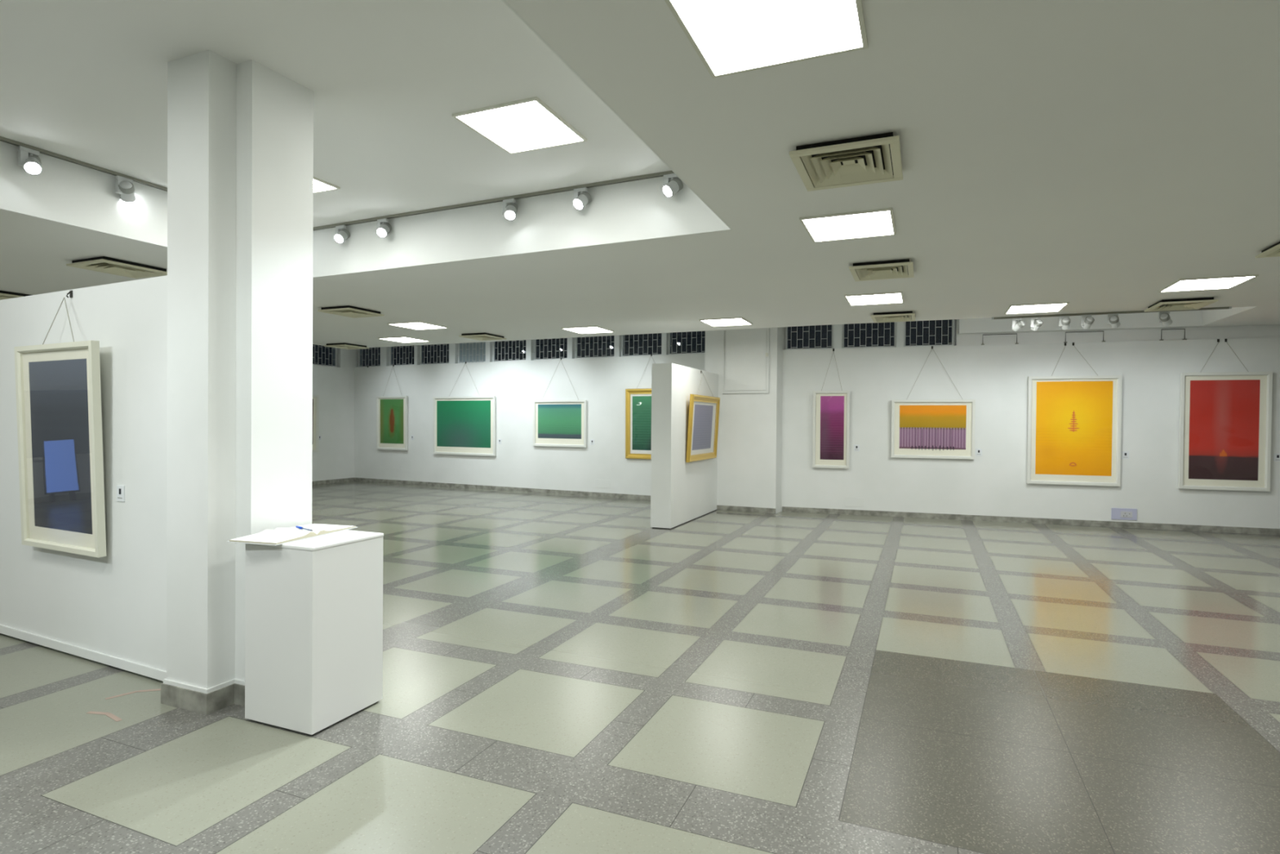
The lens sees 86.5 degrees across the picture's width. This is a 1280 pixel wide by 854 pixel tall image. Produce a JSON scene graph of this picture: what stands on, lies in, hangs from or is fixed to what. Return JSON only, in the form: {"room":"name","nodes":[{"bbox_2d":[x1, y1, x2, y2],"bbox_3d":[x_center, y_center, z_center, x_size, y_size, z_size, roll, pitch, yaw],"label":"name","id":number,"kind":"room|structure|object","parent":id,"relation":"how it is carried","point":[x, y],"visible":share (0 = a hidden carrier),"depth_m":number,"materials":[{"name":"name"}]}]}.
{"room":"museum","nodes":[
{"label":"museum","id":0,"kind":"room"},
{"bbox_2d":[166,49,313,688],"bbox_3d":[-2.174,-0.227,3.726,0.450,3.360,0.520,1,1,23],"label":"pillar","id":1,"kind":"structure","parent":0,"point":[240,136],"depth_m":3.55,"materials":[{"name":"white paint"}]},
{"bbox_2d":[0,0,671,231],"bbox_3d":[-0.371,-2.004,5.023,21.600,0.200,17.600,1,1,23],"label":"ceiling","id":2,"kind":"structure","parent":0,"point":[86,81],"depth_m":3.81,"materials":[{"name":"paint"}]},
{"bbox_2d":[0,136,167,191],"bbox_3d":[-4.074,-1.919,4.946,0.042,0.024,3.624,1,1,23],"label":"track","id":3,"kind":"object","parent":2,"relation":"attached to","point":[2,139],"visible":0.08,"depth_m":4.94,"materials":[{"name":"silver metal"}]},
{"bbox_2d":[17,146,42,175],"bbox_3d":[-4.190,-1.817,4.676,0.160,0.178,0.124,1,1,44],"label":"track spotlight","id":4,"kind":"object","parent":3,"relation":"attached to","point":[28,158],"visible":1,"depth_m":4.65,"materials":[{"name":"grey"}]},
{"bbox_2d":[115,175,136,202],"bbox_3d":[-3.956,-1.822,5.235,0.119,0.175,0.161,0,1,-29],"label":"track spotlight","id":5,"kind":"object","parent":3,"relation":"attached to","point":[124,186],"visible":1,"depth_m":5.20,"materials":[{"name":"grey"}]},
{"bbox_2d":[313,176,340,193],"bbox_3d":[-2.801,-1.916,5.280,0.596,0.016,0.634,1,1,23],"label":"recessed light","id":6,"kind":"object","parent":2,"relation":"in","point":[320,185],"visible":0.18,"depth_m":5.42,"materials":[{"name":"white"}]},
{"bbox_2d":[313,179,335,191],"bbox_3d":[-2.801,-1.913,5.280,0.562,0.001,0.600,1,1,23],"label":"diffuser","id":7,"kind":"object","parent":6,"relation":"attached to","point":[317,186],"depth_m":5.42,"materials":[{"name":"plastic"}]},
{"bbox_2d":[312,170,674,231],"bbox_3d":[-1.498,-1.907,5.855,3.946,0.024,0.038,1,1,25],"label":"track","id":8,"kind":"object","parent":2,"relation":"attached to","point":[659,174],"visible":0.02,"depth_m":5.68,"materials":[{"name":"silver metal"}]},
{"bbox_2d":[333,225,350,244],"bbox_3d":[-2.835,-1.822,6.467,0.134,0.178,0.160,1,1,25],"label":"track spotlight","id":9,"kind":"object","parent":8,"relation":"attached to","point":[341,233],"visible":1,"depth_m":6.45,"materials":[{"name":"grey"}]},
{"bbox_2d":[376,218,391,238],"bbox_3d":[-2.359,-1.817,6.243,0.124,0.178,0.160,0,0,4],"label":"track spotlight","id":10,"kind":"object","parent":8,"relation":"attached to","point":[384,228],"visible":1,"depth_m":6.22,"materials":[{"name":"grey"}]},
{"bbox_2d":[502,198,517,221],"bbox_3d":[-1.074,-1.802,5.658,0.125,0.180,0.156,0,1,-22],"label":"track spotlight","id":11,"kind":"object","parent":8,"relation":"attached to","point":[509,208],"visible":1,"depth_m":5.64,"materials":[{"name":"grey"}]},
{"bbox_2d":[572,186,591,210],"bbox_3d":[-0.463,-1.796,5.377,0.133,0.179,0.160,1,1,25],"label":"track spotlight","id":12,"kind":"object","parent":8,"relation":"attached to","point":[580,200],"visible":1,"depth_m":5.36,"materials":[{"name":"grey"}]},
{"bbox_2d":[662,173,683,197],"bbox_3d":[0.237,-1.788,5.063,0.160,0.178,0.121,0,1,-33],"label":"track spotlight","id":13,"kind":"object","parent":8,"relation":"attached to","point":[669,188],"visible":0.96,"depth_m":5.03,"materials":[{"name":"grey"}]},
{"bbox_2d":[452,96,586,154],"bbox_3d":[-0.745,-1.893,4.313,0.596,0.016,0.634,1,1,23],"label":"recessed light","id":14,"kind":"object","parent":2,"relation":"in","point":[528,124],"visible":1,"depth_m":4.28,"materials":[{"name":"white"}]},
{"bbox_2d":[311,347,362,481],"bbox_3d":[-10.214,-0.329,9.071,0.250,3.360,16.860,1,1,23],"label":"wall","id":15,"kind":"structure","parent":0,"point":[334,385],"depth_m":16.06,"materials":[{"name":"white paint"}]},
{"bbox_2d":[312,344,337,366],"bbox_3d":[-7.345,-1.728,15.804,0.120,0.626,0.796,1,1,23],"label":"window","id":16,"kind":"structure","parent":15,"relation":"in","point":[335,359],"depth_m":15.87,"materials":[{"name":"white paint"}]},
{"bbox_2d":[311,477,354,484],"bbox_3d":[-10.156,1.310,8.904,0.018,0.085,16.580,1,1,23],"label":"baseboard","id":17,"kind":"structure","parent":15,"relation":"attached to","point":[349,479],"depth_m":15.95,"materials":[{"name":"stone"}]},
{"bbox_3d":[-7.573,-1.376,14.997,0.029,0.048,0.026,1,1,23],"label":"hook","id":18,"kind":"object","parent":15,"relation":"attached to","visible":0},
{"bbox_2d":[312,395,319,452],"bbox_3d":[-7.560,-0.392,14.996,0.060,1.929,1.140,1,1,23],"label":"framed picture","id":19,"kind":"object","parent":18,"relation":"hanging from","point":[315,397],"visible":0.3,"depth_m":15.47,"materials":[{"name":"white paint"}]},
{"bbox_2d":[354,353,705,495],"bbox_3d":[-2.630,-0.018,14.556,9.520,2.760,0.250,1,1,26],"label":"wall","id":20,"kind":"structure","parent":0,"point":[602,382],"depth_m":14.40,"materials":[{"name":"white paint"}]},
{"bbox_2d":[355,347,380,367],"bbox_3d":[-6.506,-1.742,16.436,0.836,0.596,0.120,1,1,26],"label":"window","id":21,"kind":"structure","parent":20,"relation":"in","point":[359,350],"depth_m":16.43,"materials":[{"name":"white paint"}]},
{"bbox_2d":[388,345,413,365],"bbox_3d":[-5.557,-1.732,15.964,0.876,0.596,0.120,1,1,26],"label":"window","id":22,"kind":"structure","parent":20,"relation":"in","point":[390,348],"depth_m":15.95,"materials":[{"name":"white paint"}]},
{"bbox_2d":[420,344,448,364],"bbox_3d":[-4.662,-1.721,15.520,0.956,0.596,0.120,1,1,26],"label":"window","id":23,"kind":"structure","parent":20,"relation":"in","point":[421,346],"depth_m":15.55,"materials":[{"name":"white paint"}]},
{"bbox_2d":[455,342,485,363],"bbox_3d":[-3.695,-1.710,15.039,0.856,0.596,0.120,1,1,26],"label":"window","id":24,"kind":"structure","parent":20,"relation":"in","point":[475,352],"depth_m":15.09,"materials":[{"name":"glass"}]},
{"bbox_2d":[354,477,650,500],"bbox_3d":[-2.700,1.320,14.447,9.520,0.085,0.018,1,1,26],"label":"baseboard","id":25,"kind":"structure","parent":20,"relation":"attached to","point":[358,479],"depth_m":14.46,"materials":[{"name":"stone"}]},
{"bbox_2d":[490,340,525,361],"bbox_3d":[-2.781,-1.700,14.585,0.956,0.596,0.120,1,1,26],"label":"window","id":26,"kind":"structure","parent":20,"relation":"in","point":[494,342],"depth_m":14.62,"materials":[{"name":"white paint"}]},
{"bbox_2d":[380,333,668,366],"bbox_3d":[-2.797,-1.700,14.597,7.450,0.600,0.180,1,1,26],"label":"trim","id":27,"kind":"structure","parent":20,"relation":"attached to","point":[453,348],"depth_m":14.73,"materials":[{"name":"white paint"}]},
{"bbox_2d":[531,337,567,359],"bbox_3d":[-1.841,-1.689,14.118,0.896,0.596,0.120,1,1,26],"label":"window","id":28,"kind":"structure","parent":20,"relation":"in","point":[535,340],"depth_m":14.17,"materials":[{"name":"white paint"}]},
{"bbox_2d":[573,336,613,358],"bbox_3d":[-0.901,-1.678,13.650,0.976,0.596,0.120,1,1,26],"label":"window","id":29,"kind":"structure","parent":20,"relation":"in","point":[575,338],"depth_m":13.65,"materials":[{"name":"white paint"}]},
{"bbox_2d":[619,333,661,356],"bbox_3d":[0.039,-1.667,13.183,0.916,0.596,0.120,1,1,26],"label":"window","id":30,"kind":"structure","parent":20,"relation":"in","point":[622,335],"depth_m":13.20,"materials":[{"name":"white paint"}]},
{"bbox_2d":[666,331,705,355],"bbox_3d":[0.939,-1.657,12.736,0.906,0.596,0.120,1,1,26],"label":"window","id":31,"kind":"structure","parent":20,"relation":"in","point":[669,345],"depth_m":12.77,"materials":[{"name":"white paint"}]},
{"label":"hook","id":32,"kind":"object","parent":20,"relation":"attached to","visible":0},
{"bbox_2d":[376,365,408,450],"bbox_3d":[-5.811,-0.445,15.955,0.960,1.964,0.060,1,1,26],"label":"framed picture","id":33,"kind":"object","parent":32,"relation":"hanging from","point":[392,425],"visible":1,"depth_m":15.95,"materials":[{"name":"paper"}]},
{"bbox_2d":[380,399,403,444],"bbox_3d":[-5.820,-0.132,15.965,0.748,1.038,0.005,1,1,26],"label":"print","id":34,"kind":"object","parent":33,"relation":"attached to","point":[391,410],"depth_m":15.96},
{"bbox_3d":[-3.845,-1.417,14.998,0.026,0.048,0.029,1,1,26],"label":"hook","id":35,"kind":"object","parent":20,"relation":"attached to","visible":0},
{"bbox_2d":[432,365,495,456],"bbox_3d":[-3.877,-0.395,14.994,1.730,2.019,0.060,1,1,26],"label":"framed picture","id":36,"kind":"object","parent":35,"relation":"hanging from","point":[463,425],"visible":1,"depth_m":14.98,"materials":[{"name":"paper"}]},
{"bbox_2d":[436,400,490,448],"bbox_3d":[-3.896,-0.069,15.009,1.520,1.025,0.002,1,1,26],"label":"print","id":37,"kind":"object","parent":36,"relation":"attached to","point":[460,424],"depth_m":15.00},
{"label":"hook","id":38,"kind":"object","parent":20,"relation":"attached to","visible":0},
{"bbox_2d":[533,360,586,447],"bbox_3d":[-1.640,-0.490,13.881,1.275,1.779,0.057,1,1,26],"label":"framed picture","id":39,"kind":"object","parent":38,"relation":"hanging from","point":[556,423],"visible":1,"depth_m":13.88,"materials":[{"name":"paper"}]},
{"bbox_2d":[537,404,581,439],"bbox_3d":[-1.646,-0.114,13.893,1.052,0.699,0.002,1,1,26],"label":"print","id":40,"kind":"object","parent":39,"relation":"attached to","point":[555,421],"depth_m":13.89,"materials":[{"name":"green paper"}]},
{"label":"hook","id":41,"kind":"object","parent":20,"relation":"attached to","visible":0},
{"bbox_2d":[625,356,655,459],"bbox_3d":[0.241,-0.371,12.944,1.150,1.974,0.066,1,1,26],"label":"framed picture","id":42,"kind":"object","parent":41,"relation":"hanging from","point":[637,401],"visible":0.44,"depth_m":13.08,"materials":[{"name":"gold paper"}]},
{"bbox_2d":[632,395,651,450],"bbox_3d":[0.242,-0.071,12.953,0.870,1.035,0.002,1,1,26],"label":"print","id":43,"kind":"object","parent":42,"relation":"attached to","point":[642,405],"depth_m":13.05},
{"bbox_2d":[0,480,1279,853],"bbox_3d":[-0.439,1.456,5.015,21.250,0.001,17.100,1,1,23],"label":"floor","id":44,"kind":"structure","parent":0,"point":[562,673],"depth_m":3.54,"materials":[{"name":"tile"}]},
{"bbox_2d":[0,275,167,680],"bbox_3d":[-3.836,0.285,4.462,3.286,2.300,0.132,1,1,26],"label":"wall","id":45,"kind":"structure","parent":44,"relation":"on","point":[110,609],"depth_m":4.08,"materials":[{"name":"paint"}]},
{"bbox_2d":[66,290,72,297],"bbox_3d":[-3.561,-0.829,4.246,0.026,0.048,0.029,1,1,26],"label":"hook","id":46,"kind":"object","parent":45,"relation":"attached to","point":[70,292],"visible":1,"depth_m":4.25,"materials":[{"name":"grey"}]},
{"bbox_2d":[13,297,106,557],"bbox_3d":[-3.579,-0.021,4.215,0.902,1.567,0.083,1,2,26],"label":"framed picture","id":47,"kind":"object","parent":46,"relation":"hanging from","point":[58,389],"visible":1,"depth_m":4.20,"materials":[{"name":"beige"}]},
{"bbox_2d":[28,358,92,534],"bbox_3d":[-3.584,0.115,4.208,0.681,1.050,0.003,1,2,26],"label":"print","id":48,"kind":"object","parent":47,"relation":"attached to","point":[59,397],"depth_m":4.20},
{"bbox_2d":[116,484,124,502],"bbox_3d":[-3.070,0.393,4.024,0.075,0.095,0.007,1,1,26],"label":"card","id":49,"kind":"object","parent":45,"relation":"attached to","point":[120,489],"visible":1,"depth_m":4.02,"materials":[{"name":"white"}]},
{"bbox_2d":[160,678,244,715],"bbox_3d":[-2.186,1.391,3.739,0.486,0.125,0.556,1,1,23],"label":"baseboard","id":50,"kind":"structure","parent":44,"relation":"on","point":[199,700],"depth_m":3.52,"materials":[{"name":"stone"}]},
{"bbox_2d":[244,529,383,735],"bbox_3d":[-1.663,1.011,3.499,0.458,0.897,0.460,1,1,23],"label":"pedestal","id":51,"kind":"object","parent":44,"relation":"on","point":[313,606],"visible":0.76,"depth_m":3.32,"materials":[{"name":"white paint"}]},
{"bbox_2d":[226,523,358,545],"bbox_3d":[-1.791,0.546,3.554,0.292,0.029,0.585,1,0,16],"label":"book","id":52,"kind":"object","parent":51,"relation":"on","point":[280,535],"visible":0.97,"depth_m":3.45,"materials":[{"name":"grey paper"}]},
{"bbox_2d":[650,363,718,528],"bbox_3d":[0.769,0.261,10.660,0.300,2.315,2.460,1,1,23],"label":"wall","id":53,"kind":"structure","parent":44,"relation":"on","point":[682,491],"depth_m":9.67,"materials":[{"name":"paint"}]},
{"bbox_3d":[0.968,-0.863,10.679,0.029,0.048,0.026,1,1,23],"label":"hook","id":54,"kind":"object","parent":53,"relation":"attached to","visible":0},
{"bbox_2d":[685,373,719,462],"bbox_3d":[1.006,-0.161,10.645,0.108,1.358,1.420,1,1,23],"label":"framed picture","id":55,"kind":"object","parent":54,"relation":"hanging from","point":[704,411],"visible":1,"depth_m":10.59,"materials":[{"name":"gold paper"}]},
{"bbox_2d":[692,404,713,449],"bbox_3d":[0.982,0.003,10.624,0.002,0.690,0.960,4,2,23],"label":"print","id":56,"kind":"object","parent":55,"relation":"attached to","point":[703,414],"depth_m":10.61,"materials":[{"name":"purple paper"}]},
{"bbox_2d":[0,0,1279,347],"bbox_3d":[0.518,-1.661,4.306,18.800,0.460,16.360,1,1,23],"label":"ceiling","id":57,"kind":"structure","parent":0,"point":[1093,156],"depth_m":3.94,"materials":[{"name":"paint"}]},
{"bbox_2d":[0,290,33,299],"bbox_3d":[-7.233,-1.492,7.808,0.520,0.050,0.590,1,1,23],"label":"ceiling vent","id":58,"kind":"object","parent":57,"relation":"in","point":[4,295],"visible":0.22,"depth_m":7.67,"materials":[{"name":"beige metal"}]},
{"bbox_2d":[66,256,167,278],"bbox_3d":[-4.766,-1.461,6.245,0.520,0.050,0.590,1,1,23],"label":"ceiling vent","id":59,"kind":"object","parent":57,"relation":"in","point":[106,264],"visible":0.96,"depth_m":6.19,"materials":[{"name":"beige metal"}]},
{"bbox_2d":[324,342,368,349],"bbox_3d":[-5.519,-1.520,12.814,0.520,0.050,0.590,1,1,23],"label":"ceiling vent","id":60,"kind":"object","parent":57,"relation":"in","point":[340,345],"visible":1,"depth_m":12.71,"materials":[{"name":"beige metal"}]},
{"bbox_2d":[317,305,384,318],"bbox_3d":[-3.691,-1.474,8.711,0.520,0.050,0.590,1,1,23],"label":"ceiling vent","id":61,"kind":"object","parent":57,"relation":"in","point":[349,311],"visible":1,"depth_m":8.63,"materials":[{"name":"beige metal"}]},
{"bbox_2d":[0,0,732,277],"bbox_3d":[-2.533,-1.674,3.105,4.497,0.459,6.190,1,1,23],"label":"ceiling soffit","id":62,"kind":"structure","parent":57,"relation":"attached to","point":[68,193],"depth_m":5.42,"materials":[{"name":"white paint"}]},
{"bbox_2d":[377,336,430,342],"bbox_3d":[-4.100,-1.519,11.853,0.596,0.016,0.634,1,1,23],"label":"recessed light","id":63,"kind":"object","parent":57,"relation":"in","point":[399,339],"visible":1,"depth_m":11.82,"materials":[{"name":"white"}]},
{"bbox_2d":[383,337,425,342],"bbox_3d":[-4.100,-1.517,11.853,0.562,0.001,0.600,1,1,23],"label":"diffuser","id":64,"kind":"object","parent":63,"relation":"attached to","point":[401,340],"depth_m":11.88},
{"bbox_2d":[386,320,448,329],"bbox_3d":[-3.281,-1.499,10.079,0.596,0.016,0.634,1,1,23],"label":"recessed light","id":65,"kind":"object","parent":57,"relation":"in","point":[419,325],"visible":1,"depth_m":10.03,"materials":[{"name":"white"}]},
{"bbox_2d":[391,322,444,328],"bbox_3d":[-3.281,-1.496,10.079,0.562,0.001,0.600,1,1,23],"label":"diffuser","id":66,"kind":"object","parent":65,"relation":"attached to","point":[416,325],"depth_m":10.10,"materials":[{"name":"plastic"}]},
{"bbox_2d":[458,332,506,340],"bbox_3d":[-2.582,-1.486,11.207,0.520,0.050,0.590,1,1,23],"label":"ceiling vent","id":67,"kind":"object","parent":57,"relation":"in","point":[478,336],"visible":1,"depth_m":11.10,"materials":[{"name":"beige metal"}]},
{"bbox_2d":[560,325,614,333],"bbox_3d":[-0.789,-1.483,10.414,0.596,0.016,0.634,1,1,23],"label":"recessed light","id":68,"kind":"object","parent":57,"relation":"in","point":[592,329],"visible":1,"depth_m":10.38,"materials":[{"name":"white"}]},
{"bbox_2d":[566,327,612,333],"bbox_3d":[-0.789,-1.480,10.414,0.562,0.001,0.600,1,1,23],"label":"diffuser","id":69,"kind":"object","parent":68,"relation":"attached to","point":[584,330],"depth_m":10.42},
{"bbox_2d":[698,316,752,326],"bbox_3d":[1.206,-1.461,9.482,0.596,0.016,0.634,1,1,23],"label":"recessed light","id":70,"kind":"object","parent":57,"relation":"in","point":[727,321],"visible":1,"depth_m":9.46,"materials":[{"name":"white"}]},
{"bbox_2d":[702,318,750,325],"bbox_3d":[1.206,-1.458,9.482,0.562,0.001,0.600,1,1,23],"label":"diffuser","id":71,"kind":"object","parent":70,"relation":"attached to","point":[738,321],"depth_m":9.47,"materials":[{"name":"plastic"}]},
{"bbox_2d":[664,0,867,78],"bbox_3d":[0.445,-1.408,2.338,0.596,0.016,0.634,1,1,23],"label":"recessed light","id":72,"kind":"object","parent":57,"relation":"in","point":[729,37],"visible":1,"depth_m":2.41,"materials":[{"name":"white"}]},
{"bbox_2d":[789,132,902,191],"bbox_3d":[1.106,-1.396,3.606,0.520,0.050,0.590,1,1,23],"label":"ceiling vent","id":73,"kind":"object","parent":57,"relation":"in","point":[873,158],"visible":1,"depth_m":3.58,"materials":[{"name":"beige metal"}]},
{"bbox_2d":[799,207,896,242],"bbox_3d":[1.485,-1.421,4.824,0.596,0.016,0.634,1,1,23],"label":"recessed light","id":74,"kind":"object","parent":57,"relation":"in","point":[875,222],"visible":1,"depth_m":4.78,"materials":[{"name":"white"}]},
{"bbox_2d":[844,291,904,306],"bbox_3d":[2.635,-1.435,7.638,0.596,0.016,0.634,1,1,23],"label":"recessed light","id":75,"kind":"object","parent":57,"relation":"in","point":[885,297],"visible":1,"depth_m":7.59,"materials":[{"name":"white"}]},
{"bbox_2d":[848,258,914,281],"bbox_3d":[2.181,-1.409,6.126,0.520,0.050,0.590,1,1,23],"label":"ceiling vent","id":76,"kind":"object","parent":57,"relation":"in","point":[895,268],"visible":1,"depth_m":6.07,"materials":[{"name":"beige metal"}]},
{"bbox_2d":[871,311,915,323],"bbox_3d":[3.281,-1.423,8.809,0.520,0.050,0.590,1,1,23],"label":"ceiling vent","id":77,"kind":"object","parent":57,"relation":"in","point":[904,316],"visible":1,"depth_m":8.72,"materials":[{"name":"beige metal"}]},
{"bbox_2d":[1004,302,1069,314],"bbox_3d":[4.745,-1.424,8.176,0.596,0.016,0.634,1,1,23],"label":"recessed light","id":78,"kind":"object","parent":57,"relation":"in","point":[1043,307],"visible":1,"depth_m":8.14,"materials":[{"name":"white"}]},
{"bbox_2d":[991,306,1231,319],"bbox_3d":[5.790,-1.415,8.484,2.514,0.024,0.039,1,1,22],"label":"track","id":79,"kind":"object","parent":57,"relation":"attached to","point":[1214,308],"visible":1,"depth_m":8.51,"materials":[{"name":"silver metal"}]},
{"bbox_2d":[1010,317,1025,331],"bbox_3d":[4.909,-1.328,8.842,0.106,0.172,0.160,0,1,-33],"label":"track spotlight","id":80,"kind":"object","parent":79,"relation":"attached to","point":[1020,324],"visible":1,"depth_m":8.83,"materials":[{"name":"grey"}]},
{"bbox_2d":[1030,316,1043,331],"bbox_3d":[5.095,-1.323,8.763,0.122,0.177,0.161,0,0,-6],"label":"track spotlight","id":81,"kind":"object","parent":79,"relation":"attached to","point":[1035,325],"visible":1,"depth_m":8.75,"materials":[{"name":"grey"}]},
{"bbox_2d":[1058,315,1070,329],"bbox_3d":[5.396,-1.320,8.644,0.131,0.177,0.160,1,1,23],"label":"track spotlight","id":82,"kind":"object","parent":79,"relation":"attached to","point":[1064,321],"visible":1,"depth_m":8.62,"materials":[{"name":"grey"}]},
{"bbox_2d":[1080,314,1094,328],"bbox_3d":[5.619,-1.317,8.551,0.134,0.177,0.160,1,1,23],"label":"track spotlight","id":83,"kind":"object","parent":79,"relation":"attached to","point":[1086,321],"visible":1,"depth_m":8.53,"materials":[{"name":"grey"}]},
{"bbox_2d":[1106,313,1119,328],"bbox_3d":[5.875,-1.316,8.448,0.124,0.175,0.161,1,1,45],"label":"track spotlight","id":84,"kind":"object","parent":79,"relation":"attached to","point":[1113,319],"visible":1,"depth_m":8.42,"materials":[{"name":"grey"}]},
{"bbox_2d":[1158,311,1172,325],"bbox_3d":[6.357,-1.311,8.247,0.161,0.174,0.121,0,1,-35],"label":"track spotlight","id":85,"kind":"object","parent":79,"relation":"attached to","point":[1164,317],"visible":1,"depth_m":8.22,"materials":[{"name":"grey"}]},
{"bbox_2d":[1144,297,1217,311],"bbox_3d":[6.137,-1.393,7.745,0.520,0.050,0.590,1,1,23],"label":"ceiling vent","id":86,"kind":"object","parent":57,"relation":"in","point":[1187,304],"visible":1,"depth_m":7.65,"materials":[{"name":"beige metal"}]},
{"bbox_2d":[1158,274,1258,292],"bbox_3d":[5.554,-1.406,6.689,0.596,0.016,0.634,1,1,23],"label":"recessed light","id":87,"kind":"object","parent":57,"relation":"in","point":[1224,282],"visible":1,"depth_m":6.66,"materials":[{"name":"white"}]},
{"bbox_2d":[1255,241,1279,257],"bbox_3d":[5.078,-1.379,5.110,0.520,0.050,0.590,1,1,23],"label":"ceiling vent","id":88,"kind":"object","parent":57,"relation":"in","point":[1273,251],"visible":1,"depth_m":5.35,"materials":[{"name":"beige metal"}]},
{"bbox_2d":[704,326,786,513],"bbox_3d":[1.915,-0.263,11.934,1.300,3.360,1.100,1,1,23],"label":"wall column","id":89,"kind":"structure","parent":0,"point":[749,435],"depth_m":11.39,"materials":[{"name":"white paint"}]},
{"bbox_2d":[715,505,775,513],"bbox_3d":[1.661,1.376,11.448,1.240,0.085,0.018,1,1,23],"label":"baseboard","id":90,"kind":"structure","parent":89,"relation":"attached to","point":[727,508],"depth_m":11.39,"materials":[{"name":"stone"}]},
{"bbox_2d":[722,327,769,393],"bbox_3d":[1.768,-1.169,11.377,0.791,1.221,0.030,1,1,23],"label":"access panel","id":91,"kind":"object","parent":89,"relation":"attached to","point":[746,354],"visible":0.94,"depth_m":11.38,"materials":[{"name":"white paint"}]},
{"bbox_2d":[781,337,1279,528],"bbox_3d":[7.352,0.113,9.991,10.556,2.720,0.250,1,0,18],"label":"wall","id":92,"kind":"structure","parent":0,"point":[993,483],"depth_m":10.43,"materials":[{"name":"white paint"}]},
{"bbox_2d":[785,324,833,350],"bbox_3d":[2.836,-1.612,11.405,0.786,0.636,0.120,1,0,18],"label":"window","id":93,"kind":"structure","parent":92,"relation":"in","point":[786,331],"depth_m":11.38,"materials":[{"name":"white paint"}]},
{"bbox_2d":[844,497,864,506],"bbox_3d":[3.500,1.225,11.109,0.300,0.150,0.006,1,0,18],"label":"cover plate","id":94,"kind":"object","parent":92,"relation":"attached to","point":[849,501],"visible":1,"depth_m":11.11,"materials":[{"name":"white paint"}]},
{"bbox_2d":[833,321,904,348],"bbox_3d":[3.727,-1.603,11.121,1.090,0.640,0.180,1,0,18],"label":"trim","id":95,"kind":"structure","parent":92,"relation":"attached to","point":[837,328],"depth_m":11.16,"materials":[{"name":"white paint"}]},
{"bbox_2d":[842,321,896,348],"bbox_3d":[3.738,-1.603,11.113,0.841,0.636,0.120,1,0,18],"label":"window","id":96,"kind":"structure","parent":92,"relation":"in","point":[895,327],"depth_m":11.07,"materials":[{"name":"white paint"}]},
{"bbox_2d":[903,319,955,346],"bbox_3d":[4.596,-1.595,10.836,0.746,0.636,0.120,1,0,18],"label":"window","id":97,"kind":"structure","parent":92,"relation":"in","point":[953,343],"depth_m":10.76,"materials":[{"name":"white paint"}]},
{"bbox_2d":[782,506,1279,534],"bbox_3d":[7.358,1.431,9.855,10.436,0.085,0.018,1,0,18],"label":"baseboard","id":98,"kind":"structure","parent":92,"relation":"attached to","point":[797,509],"depth_m":10.26,"materials":[{"name":"stone"}]},
{"bbox_2d":[1026,345,1122,486],"bbox_3d":[6.437,-0.178,10.116,1.203,2.072,0.067,1,1,18],"label":"framed picture","id":99,"kind":"object","parent":92,"relation":"attached to","point":[1074,425],"visible":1,"depth_m":10.11,"materials":[{"name":"paper"}]},
{"bbox_2d":[1035,381,1112,475],"bbox_3d":[6.440,0.019,10.116,0.988,1.392,0.005,1,1,18],"label":"print","id":100,"kind":"object","parent":99,"relation":"attached to","point":[1074,419],"depth_m":10.11},
{"bbox_2d":[1111,507,1137,519],"bbox_3d":[7.068,1.271,9.948,0.317,0.168,0.018,1,0,18],"label":"wall socket","id":101,"kind":"object","parent":92,"relation":"attached to","point":[1121,513],"visible":1,"depth_m":9.94,"materials":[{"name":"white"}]},
{"bbox_2d":[1177,342,1272,491],"bbox_3d":[8.194,-0.157,9.548,1.045,2.079,0.067,1,1,18],"label":"framed picture","id":102,"kind":"object","parent":92,"relation":"attached to","point":[1225,428],"visible":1,"depth_m":9.54,"materials":[{"name":"paper"}]},
{"bbox_2d":[1188,379,1260,480],"bbox_3d":[8.187,0.042,9.550,0.805,1.398,0.005,1,1,18],"label":"print","id":103,"kind":"object","parent":102,"relation":"attached to","point":[1224,415],"depth_m":9.55},
{"label":"hook","id":104,"kind":"object","parent":92,"relation":"attached to","visible":0},
{"bbox_2d":[891,348,975,459],"bbox_3d":[4.601,-0.375,10.706,1.208,1.734,0.059,1,1,18],"label":"framed picture","id":105,"kind":"object","parent":104,"relation":"hanging from","point":[921,428],"visible":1,"depth_m":10.71,"materials":[{"name":"paper"}]},
{"bbox_2d":[899,404,966,451],"bbox_3d":[4.600,0.019,10.716,0.968,0.721,0.004,1,1,18],"label":"print","id":106,"kind":"object","parent":105,"relation":"attached to","point":[922,428],"depth_m":10.71,"materials":[{"name":"multicoloured"}]},
{"label":"hook","id":107,"kind":"object","parent":92,"relation":"attached to","visible":0},
{"bbox_2d":[812,351,849,468],"bbox_3d":[3.139,-0.287,11.181,0.577,1.919,0.063,1,1,18],"label":"framed picture","id":108,"kind":"object","parent":107,"relation":"hanging from","point":[831,409],"visible":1,"depth_m":11.18,"materials":[{"name":"paper"}]},
{"bbox_2d":[820,395,844,459],"bbox_3d":[3.155,0.015,11.182,0.374,1.045,0.004,1,1,18],"label":"print","id":109,"kind":"object","parent":108,"relation":"attached to","point":[832,407],"depth_m":11.18},
{"bbox_2d":[955,319,1279,345],"bbox_3d":[8.631,-1.555,9.599,7.640,0.640,0.190,1,0,18],"label":"wall","id":110,"kind":"structure","parent":0,"point":[1254,331],"depth_m":10.00,"materials":[{"name":"paint"}]},
{"bbox_2d":[957,310,1202,334],"bbox_3d":[6.446,-1.665,10.118,3.120,0.460,0.155,1,0,18],"label":"ceiling beam","id":111,"kind":"structure","parent":110,"relation":"attached to","point":[1191,318],"depth_m":9.98,"materials":[{"name":"white paint"}]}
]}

